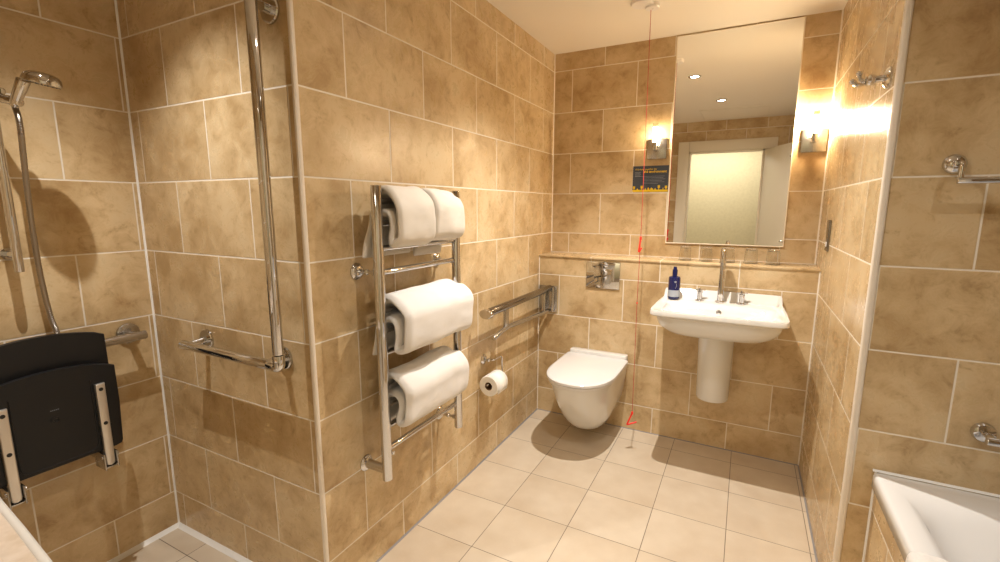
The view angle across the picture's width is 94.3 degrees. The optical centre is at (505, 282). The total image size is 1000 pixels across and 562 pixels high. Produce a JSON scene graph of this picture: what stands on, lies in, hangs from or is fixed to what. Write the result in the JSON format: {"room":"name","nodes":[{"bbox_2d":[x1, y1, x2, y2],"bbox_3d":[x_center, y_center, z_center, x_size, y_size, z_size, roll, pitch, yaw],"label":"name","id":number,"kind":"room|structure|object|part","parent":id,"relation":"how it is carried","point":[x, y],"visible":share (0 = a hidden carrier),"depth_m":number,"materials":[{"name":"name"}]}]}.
{"room":"accessible bathroom","nodes":[
{"label":"accessible bathroom","id":0,"kind":"room"},
{"bbox_2d":[0,0,177,561],"bbox_3d":[-1.624,-0.036,1.413,0.060,2.298,1.027,5,10,27],"label":"wall","id":1,"kind":"structure","parent":0,"point":[84,193],"depth_m":1.62,"materials":[{"name":"tile"}]},
{"bbox_2d":[0,70,63,333],"bbox_3d":[-1.421,-0.177,1.415,0.277,1.322,0.134,5,10,27],"label":"shower","id":2,"kind":"object","parent":1,"relation":"attached to","point":[21,85],"visible":0.89,"depth_m":1.39,"materials":[{"name":"silver metal"}]},
{"bbox_3d":[-1.497,-0.430,1.366,0.023,0.808,0.023,5,10,27],"label":"riser rail","id":3,"kind":"part","parent":2,"relation":"part of","materials":[{"name":"silver metal"}]},
{"bbox_3d":[-1.403,-0.547,1.336,0.068,0.085,0.032,1,9,4],"label":"handle","id":4,"kind":"part","parent":2,"relation":"part of","materials":[{"name":"silver metal"}]},
{"bbox_2d":[0,332,122,509],"bbox_3d":[-1.489,0.414,1.504,0.166,0.493,0.342,5,10,27],"label":"shower seat","id":5,"kind":"object","parent":1,"relation":"attached to","point":[60,401],"visible":0.98,"depth_m":1.48,"materials":[{"name":"black plastic"}]},
{"bbox_3d":[-1.473,0.338,1.484,0.018,0.337,0.336,5,10,27],"label":"panel","id":6,"kind":"part","parent":5,"relation":"part of","materials":[{"name":"black plastic"}]},
{"bbox_2d":[105,323,147,346],"bbox_3d":[-1.513,0.233,1.514,0.086,0.076,0.590,5,10,27],"label":"grab rail","id":7,"kind":"object","parent":1,"relation":"attached to","point":[128,332],"visible":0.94,"depth_m":1.72,"materials":[{"name":"grey metal"}]},
{"bbox_2d":[107,523,178,561],"bbox_3d":[-1.607,1.098,1.552,0.015,0.015,0.967,5,10,27],"label":"trim","id":8,"kind":"structure","parent":1,"relation":"attached to","point":[132,550],"depth_m":1.86,"materials":[{"name":"white plastic"}]},
{"bbox_2d":[117,0,313,561],"bbox_3d":[-1.005,-0.070,1.635,0.834,2.298,0.060,5,10,27],"label":"wall","id":9,"kind":"structure","parent":0,"point":[237,430],"depth_m":1.60,"materials":[{"name":"tile"}]},
{"bbox_2d":[114,0,179,522],"bbox_3d":[-1.388,-0.097,1.793,0.006,2.298,0.006,5,10,27],"label":"trim","id":10,"kind":"structure","parent":9,"relation":"attached to","point":[115,1],"depth_m":1.79,"materials":[{"name":"white plastic"}]},
{"bbox_2d":[178,522,252,561],"bbox_3d":[-0.998,1.064,1.771,0.894,0.015,0.015,5,10,27],"label":"trim","id":11,"kind":"structure","parent":9,"relation":"attached to","point":[183,527],"depth_m":1.86,"materials":[{"name":"white plastic"}]},
{"bbox_2d":[178,0,292,371],"bbox_3d":[-0.892,-0.318,1.452,0.544,1.195,0.086,5,10,27],"label":"grab rail","id":12,"kind":"object","parent":9,"relation":"attached to","point":[281,359],"visible":1,"depth_m":1.32,"materials":[{"name":"silver metal"}]},
{"bbox_2d":[276,0,554,561],"bbox_3d":[-0.155,-0.176,2.298,0.060,2.298,2.033,5,10,27],"label":"wall","id":13,"kind":"structure","parent":0,"point":[447,95],"depth_m":1.78,"materials":[{"name":"tile"}]},
{"bbox_2d":[286,0,328,561],"bbox_3d":[-0.595,-0.030,1.393,0.016,2.298,0.016,5,10,27],"label":"trim","id":14,"kind":"structure","parent":13,"relation":"attached to","point":[289,3],"depth_m":1.38,"materials":[{"name":"white plastic"}]},
{"bbox_2d":[350,185,461,481],"bbox_3d":[-0.347,0.160,1.780,0.118,1.024,0.515,5,10,27],"label":"towel radiator","id":15,"kind":"object","parent":13,"relation":"attached to","point":[357,271],"visible":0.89,"depth_m":1.59,"materials":[{"name":"silver metal"}]},
{"bbox_3d":[-0.416,0.194,1.560,0.036,1.020,0.036,5,10,27],"label":"post","id":16,"kind":"part","parent":15,"relation":"part of","materials":[{"name":"silver metal"}]},
{"bbox_3d":[-0.315,-0.222,1.701,0.021,0.021,0.433,5,10,27],"label":"rail","id":17,"kind":"part","parent":15,"relation":"part of","materials":[{"name":"silver metal"}]},
{"bbox_3d":[-0.315,-0.293,1.690,0.021,0.021,0.433,5,10,27],"label":"rail","id":18,"kind":"part","parent":15,"relation":"part of","materials":[{"name":"silver metal"}]},
{"bbox_3d":[-0.316,0.135,1.759,0.021,0.021,0.433,5,10,27],"label":"rail","id":19,"kind":"part","parent":15,"relation":"part of","materials":[{"name":"silver metal"}]},
{"bbox_3d":[-0.316,0.212,1.772,0.021,0.021,0.433,5,10,27],"label":"rail","id":20,"kind":"part","parent":15,"relation":"part of","materials":[{"name":"silver metal"}]},
{"bbox_3d":[-0.316,0.072,1.749,0.021,0.021,0.433,5,10,27],"label":"rail","id":21,"kind":"part","parent":15,"relation":"part of","materials":[{"name":"silver metal"}]},
{"bbox_3d":[-0.317,0.475,1.815,0.021,0.021,0.433,5,10,27],"label":"rail","id":22,"kind":"part","parent":15,"relation":"part of","materials":[{"name":"silver metal"}]},
{"bbox_3d":[-0.317,0.398,1.802,0.021,0.021,0.433,5,10,27],"label":"rail","id":23,"kind":"part","parent":15,"relation":"part of","materials":[{"name":"silver metal"}]},
{"bbox_3d":[-0.317,0.338,1.792,0.021,0.021,0.433,5,10,27],"label":"rail","id":24,"kind":"part","parent":15,"relation":"part of","materials":[{"name":"silver metal"}]},
{"bbox_2d":[362,185,435,257],"bbox_3d":[-0.360,-0.209,1.581,0.136,0.240,0.251,5,10,27],"label":"folded towel","id":25,"kind":"object","parent":15,"relation":"hanging from","point":[411,217],"visible":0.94,"depth_m":1.54,"materials":[{"name":"beige fabric"}]},
{"bbox_3d":[-0.315,-0.141,1.714,0.021,0.021,0.433,5,10,27],"label":"rail","id":26,"kind":"part","parent":15,"relation":"part of","materials":[{"name":"silver metal"}]},
{"bbox_3d":[-0.316,-0.062,1.727,0.021,0.021,0.433,5,10,27],"label":"rail","id":27,"kind":"part","parent":15,"relation":"part of","materials":[{"name":"silver metal"}]},
{"bbox_2d":[373,279,473,354],"bbox_3d":[-0.296,0.118,1.751,0.159,0.221,0.454,5,10,27],"label":"folded towel","id":28,"kind":"object","parent":15,"relation":"hanging from","point":[428,313],"visible":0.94,"depth_m":1.65,"materials":[{"name":"white fabric"}]},
{"bbox_3d":[-0.317,0.557,1.828,0.021,0.021,0.433,5,10,27],"label":"rail","id":29,"kind":"part","parent":15,"relation":"part of","materials":[{"name":"silver metal"}]},
{"bbox_2d":[389,345,468,426],"bbox_3d":[-0.300,0.385,1.794,0.154,0.213,0.405,5,10,27],"label":"folded towel","id":30,"kind":"object","parent":15,"relation":"hanging from","point":[426,382],"visible":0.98,"depth_m":1.70,"materials":[{"name":"white fabric"}]},
{"bbox_2d":[413,188,464,255],"bbox_3d":[-0.254,-0.233,1.789,0.133,0.253,0.203,5,10,27],"label":"folded towel","id":31,"kind":"object","parent":15,"relation":"hanging from","point":[449,209],"visible":0.7,"depth_m":1.75,"materials":[{"name":"beige fabric"}]},
{"bbox_3d":[-0.206,0.133,1.962,0.036,1.020,0.036,5,10,27],"label":"post","id":32,"kind":"part","parent":15,"relation":"part of","materials":[{"name":"silver metal"}]},
{"bbox_2d":[376,409,537,561],"bbox_3d":[-0.189,0.977,2.350,0.006,0.006,1.769,5,10,27],"label":"trim","id":33,"kind":"structure","parent":13,"relation":"attached to","point":[511,433],"depth_m":2.18,"materials":[{"name":"grey"}]},
{"bbox_2d":[481,354,502,385],"bbox_3d":[-0.082,0.441,2.398,0.072,0.134,0.167,5,10,27],"label":"toilet roll holder","id":34,"kind":"object","parent":13,"relation":"attached to","point":[484,359],"visible":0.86,"depth_m":2.39,"materials":[{"name":"silver metal"}]},
{"bbox_2d":[480,370,507,395],"bbox_3d":[-0.059,0.516,2.383,0.108,0.108,0.114,5,10,27],"label":"toilet roll","id":35,"kind":"object","parent":34,"relation":"hanging from","point":[498,380],"visible":1,"depth_m":2.34,"materials":[{"name":"white paper"}]},
{"bbox_2d":[479,285,556,340],"bbox_3d":[0.080,0.158,2.600,0.122,0.180,0.854,5,10,27],"label":"rail","id":36,"kind":"object","parent":13,"relation":"attached to","point":[547,294],"visible":1,"depth_m":2.58,"materials":[{"name":"grey metal"}]},
{"bbox_3d":[0.095,0.093,2.574,0.041,0.041,0.805,5,10,27],"label":"arm","id":37,"kind":"part","parent":36,"relation":"part of","materials":[{"name":"silver metal"}]},
{"bbox_3d":[0.110,0.215,2.622,0.025,0.050,0.742,5,10,27],"label":"arm","id":38,"kind":"part","parent":36,"relation":"part of","materials":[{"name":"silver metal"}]},
{"bbox_3d":[0.274,0.104,2.972,0.122,0.168,0.008,5,10,27],"label":"wall plate","id":39,"kind":"part","parent":36,"relation":"part of","materials":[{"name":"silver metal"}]},
{"bbox_2d":[118,409,815,561],"bbox_3d":[0.215,1.113,1.726,3.219,0.060,2.940,5,10,27],"label":"floor","id":40,"kind":"structure","parent":0,"point":[554,490],"depth_m":2.09,"materials":[{"name":"tile"}]},
{"bbox_2d":[0,497,52,561],"bbox_3d":[-0.965,0.844,0.827,0.788,0.753,0.317,5,10,27],"label":"shelf unit","id":41,"kind":"object","parent":40,"relation":"on","point":[17,544],"visible":1,"depth_m":0.83,"materials":[{"name":"beige stone"}]},
{"bbox_2d":[862,469,999,561],"bbox_3d":[1.060,0.993,0.581,0.698,0.547,1.691,5,10,27],"label":"bath","id":42,"kind":"object","parent":40,"relation":"on","point":[905,516],"visible":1,"depth_m":1.26,"materials":[{"name":"white ceramic"}]},
{"bbox_3d":[0.765,0.996,0.736,0.014,0.489,1.691,5,10,27],"label":"panel","id":43,"kind":"part","parent":42,"relation":"part of","materials":[{"name":"tile"}]},
{"bbox_2d":[905,552,947,561],"bbox_3d":[0.897,0.783,0.890,0.137,0.260,0.442,5,10,27],"label":"bath mat","id":44,"kind":"object","parent":42,"relation":"hanging from","point":[912,556],"visible":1,"depth_m":1.06,"materials":[{"name":"white fabric"}]},
{"bbox_2d":[487,0,847,54],"bbox_3d":[0.239,-1.205,1.318,3.279,0.050,3.100,5,10,27],"label":"ceiling","id":45,"kind":"structure","parent":0,"point":[561,26],"depth_m":2.35,"materials":[{"name":"white paint"}]},
{"bbox_2d":[626,0,659,424],"bbox_3d":[0.661,-0.261,2.360,0.139,2.145,0.104,0,9,-1],"label":"pull cord","id":46,"kind":"object","parent":45,"relation":"hanging from","point":[648,5],"visible":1,"depth_m":2.24,"materials":[{"name":"red fabric"}]},
{"bbox_3d":[0.696,0.751,2.557,0.056,0.083,0.012,2,9,10],"label":"handle","id":47,"kind":"part","parent":46,"relation":"part of","materials":[{"name":"red plastic"}]},
{"bbox_3d":[0.699,-0.196,2.403,0.030,0.082,0.012,-8,12,-41],"label":"handle","id":48,"kind":"part","parent":46,"relation":"part of","materials":[{"name":"red plastic"}]},
{"bbox_3d":[0.697,-0.294,2.387,0.009,2.052,0.005,-3,10,-17],"label":"cord","id":49,"kind":"part","parent":46,"relation":"part of","materials":[{"name":"red fabric"}]},
{"bbox_3d":[0.646,-1.314,2.188,0.104,0.012,0.104,5,10,27],"label":"ceiling plate","id":50,"kind":"part","parent":46,"relation":"part of","materials":[{"name":"white plastic"}]},
{"bbox_2d":[645,1,659,10],"bbox_3d":[0.700,-1.313,2.207,0.068,0.020,0.068,5,10,27],"label":"switch","id":51,"kind":"object","parent":46,"relation":"attached to","point":[655,5],"depth_m":2.19,"materials":[{"name":"white plastic"}]},
{"bbox_2d":[538,256,818,464],"bbox_3d":[0.929,0.387,2.795,1.502,1.034,0.204,5,10,27],"label":"wall","id":52,"kind":"structure","parent":0,"point":[762,413],"depth_m":2.65,"materials":[{"name":"tile"}]},
{"bbox_2d":[537,256,539,408],"bbox_3d":[0.216,0.344,3.043,0.004,1.034,0.004,5,10,27],"label":"trim","id":53,"kind":"structure","parent":52,"relation":"attached to","point":[539,256],"depth_m":3.04,"materials":[{"name":"white plastic"}]},
{"bbox_2d":[547,347,627,428],"bbox_3d":[0.450,0.656,2.650,0.378,0.399,0.566,5,10,27],"label":"toilet","id":54,"kind":"object","parent":52,"relation":"attached to","point":[587,384],"visible":1,"depth_m":2.53,"materials":[{"name":"white ceramic"}]},
{"bbox_3d":[0.438,0.513,2.604,0.364,0.015,0.502,5,10,27],"label":"seat","id":55,"kind":"part","parent":54,"relation":"part of","materials":[{"name":"white plastic"}]},
{"bbox_3d":[0.438,0.493,2.599,0.378,0.021,0.512,5,10,27],"label":"lid","id":56,"kind":"part","parent":54,"relation":"part of","materials":[{"name":"white plastic"}]},
{"bbox_2d":[586,261,620,289],"bbox_3d":[0.584,-0.043,2.781,0.204,0.160,0.016,5,10,27],"label":"flush plate","id":57,"kind":"object","parent":52,"relation":"attached to","point":[606,275],"visible":1,"depth_m":2.77,"materials":[{"name":"silver metal"}]},
{"bbox_2d":[539,409,797,465],"bbox_3d":[0.880,0.910,2.786,1.502,0.004,0.004,5,10,27],"label":"trim","id":58,"kind":"structure","parent":52,"relation":"attached to","point":[539,409],"depth_m":2.68,"materials":[{"name":"grey"}]},
{"bbox_2d":[539,252,820,271],"bbox_3d":[0.929,-0.129,2.708,1.502,0.012,0.212,5,10,27],"label":"ledge","id":59,"kind":"object","parent":52,"relation":"on","point":[783,266],"depth_m":2.62,"materials":[{"name":"tile"}]},
{"bbox_2d":[679,246,690,260],"bbox_3d":[1.028,-0.167,2.651,0.067,0.080,0.067,5,10,27],"label":"drinking glass","id":60,"kind":"object","parent":59,"relation":"on","point":[685,251],"visible":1,"depth_m":2.63,"materials":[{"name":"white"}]},
{"bbox_2d":[699,247,711,261],"bbox_3d":[1.126,-0.159,2.601,0.067,0.080,0.067,5,10,27],"label":"drinking glass","id":61,"kind":"object","parent":59,"relation":"on","point":[706,252],"visible":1,"depth_m":2.58,"materials":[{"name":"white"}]},
{"bbox_2d":[724,247,734,262],"bbox_3d":[1.226,-0.150,2.550,0.067,0.080,0.067,5,10,27],"label":"drinking glass","id":62,"kind":"object","parent":59,"relation":"on","point":[730,257],"visible":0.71,"depth_m":2.52,"materials":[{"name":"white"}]},
{"bbox_2d":[743,248,757,263],"bbox_3d":[1.324,-0.142,2.500,0.067,0.080,0.067,5,10,27],"label":"drinking glass","id":63,"kind":"object","parent":59,"relation":"on","point":[751,254],"visible":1,"depth_m":2.48,"materials":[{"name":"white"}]},
{"bbox_2d":[766,249,779,264],"bbox_3d":[1.417,-0.134,2.453,0.067,0.080,0.067,5,10,27],"label":"drinking glass","id":64,"kind":"object","parent":59,"relation":"on","point":[773,255],"visible":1,"depth_m":2.43,"materials":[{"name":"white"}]},
{"bbox_2d":[650,247,789,402],"bbox_3d":[1.057,0.241,2.323,0.592,0.812,0.467,5,10,27],"label":"basin","id":65,"kind":"object","parent":52,"relation":"attached to","point":[719,319],"visible":0.98,"depth_m":2.37,"materials":[{"name":"white ceramic"}]},
{"bbox_2d":[668,266,680,298],"bbox_3d":[0.919,0.000,2.523,0.063,0.174,0.064,5,10,27],"label":"soap bottle","id":66,"kind":"object","parent":65,"relation":"on","point":[674,281],"visible":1,"depth_m":2.50,"materials":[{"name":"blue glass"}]},
{"bbox_3d":[1.045,0.063,2.493,0.048,0.072,0.048,-4,10,-26],"label":"tap handle","id":67,"kind":"part","parent":65,"relation":"part of","materials":[{"name":"silver metal"}]},
{"bbox_3d":[1.057,0.170,2.311,0.592,0.181,0.467,5,10,27],"label":"bowl","id":68,"kind":"part","parent":65,"relation":"part of","materials":[{"name":"white ceramic"}]},
{"bbox_3d":[1.117,-0.033,2.395,0.052,0.294,0.131,5,10,27],"label":"spout","id":69,"kind":"part","parent":65,"relation":"part of","materials":[{"name":"silver metal"}]},
{"bbox_3d":[1.225,0.078,2.402,0.048,0.072,0.048,-4,10,-26],"label":"tap handle","id":70,"kind":"part","parent":65,"relation":"part of","materials":[{"name":"silver metal"}]},
{"bbox_2d":[798,272,820,464],"bbox_3d":[1.546,0.458,2.365,0.005,1.034,0.005,5,10,27],"label":"trim","id":71,"kind":"structure","parent":52,"relation":"attached to","point":[819,272],"depth_m":2.36,"materials":[{"name":"white plastic"}]},
{"bbox_2d":[552,10,841,263],"bbox_3d":[0.992,-0.256,2.809,1.502,2.298,0.060,5,10,27],"label":"wall","id":72,"kind":"structure","parent":0,"point":[601,99],"depth_m":2.81,"materials":[{"name":"tile"}]},
{"bbox_2d":[551,55,555,250],"bbox_3d":[0.313,-0.824,3.036,0.005,1.252,0.005,5,10,27],"label":"trim","id":73,"kind":"structure","parent":72,"relation":"attached to","point":[555,55],"depth_m":3.03,"materials":[{"name":"white plastic"}]},
{"bbox_2d":[632,165,668,191],"bbox_3d":[0.868,-0.620,2.779,0.207,0.152,0.004,5,10,27],"label":"notice","id":74,"kind":"object","parent":72,"relation":"attached to","point":[655,177],"visible":1,"depth_m":2.78,"materials":[{"name":"black paper"}]},
{"bbox_2d":[635,172,662,183],"bbox_3d":[0.865,-0.626,2.778,0.178,0.069,0.001,5,10,27],"label":"print","id":75,"kind":"object","parent":74,"relation":"on","point":[649,177],"depth_m":2.78,"materials":[{"name":"grey paper"}]},
{"bbox_2d":[647,123,666,158],"bbox_3d":[0.880,-0.822,2.703,0.111,0.196,0.070,5,10,27],"label":"wall light","id":76,"kind":"object","parent":72,"relation":"attached to","point":[656,148],"visible":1,"depth_m":2.72,"materials":[{"name":"grey metal"}]},
{"bbox_2d":[551,251,815,264],"bbox_3d":[0.976,-0.151,2.797,1.502,0.004,0.006,5,10,27],"label":"trim","id":77,"kind":"structure","parent":72,"relation":"attached to","point":[551,251],"depth_m":2.81,"materials":[{"name":"beige tile"}]},
{"bbox_2d":[665,17,805,246],"bbox_3d":[1.235,-0.784,2.557,0.613,1.158,0.010,5,10,27],"label":"wall mirror","id":78,"kind":"object","parent":72,"relation":"attached to","point":[736,90],"visible":1,"depth_m":2.54,"materials":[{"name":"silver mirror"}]},
{"bbox_2d":[800,110,827,152],"bbox_3d":[1.572,-0.763,2.350,0.112,0.196,0.070,5,10,27],"label":"wall light","id":79,"kind":"object","parent":72,"relation":"attached to","point":[814,139],"visible":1,"depth_m":2.37,"materials":[{"name":"grey metal"}]},
{"bbox_2d":[814,9,843,263],"bbox_3d":[1.642,-0.711,2.358,0.006,1.252,0.006,5,10,27],"label":"trim","id":80,"kind":"structure","parent":72,"relation":"attached to","point":[843,9],"depth_m":2.35,"materials":[{"name":"white plastic"}]},
{"bbox_2d":[799,0,935,561],"bbox_3d":[1.405,-0.110,1.920,0.060,2.298,1.283,5,10,27],"label":"wall","id":81,"kind":"structure","parent":0,"point":[871,29],"depth_m":1.58,"materials":[{"name":"tile"}]},
{"bbox_2d":[798,465,817,561],"bbox_3d":[1.312,1.037,2.002,0.006,0.006,1.019,5,10,27],"label":"trim","id":82,"kind":"structure","parent":81,"relation":"attached to","point":[815,554],"depth_m":2.04,"materials":[{"name":"grey"}]},
{"bbox_2d":[824,220,831,251],"bbox_3d":[1.482,-0.214,2.134,0.012,0.143,0.070,5,10,27],"label":"switch plate","id":83,"kind":"object","parent":81,"relation":"attached to","point":[829,223],"visible":1,"depth_m":2.11,"materials":[{"name":"silver metal"}]},
{"bbox_2d":[849,66,892,88],"bbox_3d":[1.085,-0.605,1.385,0.100,0.062,0.062,5,10,27],"label":"robe hook","id":84,"kind":"object","parent":81,"relation":"attached to","point":[885,79],"visible":1,"depth_m":1.37,"materials":[{"name":"silver metal"}]},
{"bbox_3d":[1.097,-0.601,1.376,0.051,0.030,0.030,5,10,27],"label":"arm","id":85,"kind":"part","parent":84,"relation":"part of","materials":[{"name":"silver metal"}]},
{"bbox_2d":[832,0,914,561],"bbox_3d":[1.089,-0.022,1.371,0.019,2.298,0.021,5,10,27],"label":"trim","id":86,"kind":"structure","parent":81,"relation":"attached to","point":[909,4],"depth_m":1.36,"materials":[{"name":"white plastic"}]},
{"bbox_2d":[858,0,999,561],"bbox_3d":[1.463,0.005,1.211,0.703,2.298,0.060,5,10,27],"label":"wall","id":87,"kind":"structure","parent":0,"point":[941,380],"depth_m":1.29,"materials":[{"name":"tile"}]},
{"bbox_2d":[942,154,999,183],"bbox_3d":[1.444,-0.280,1.102,0.604,0.082,0.068,5,10,27],"label":"towel bar","id":88,"kind":"object","parent":87,"relation":"attached to","point":[955,163],"visible":1,"depth_m":1.21,"materials":[{"name":"silver metal"}]},
{"bbox_2d":[970,423,999,447],"bbox_3d":[1.471,0.439,1.199,0.379,0.056,0.076,5,10,27],"label":"grab rail","id":89,"kind":"object","parent":87,"relation":"attached to","point":[982,432],"visible":1,"depth_m":1.29,"materials":[{"name":"silver metal"}]}
]}

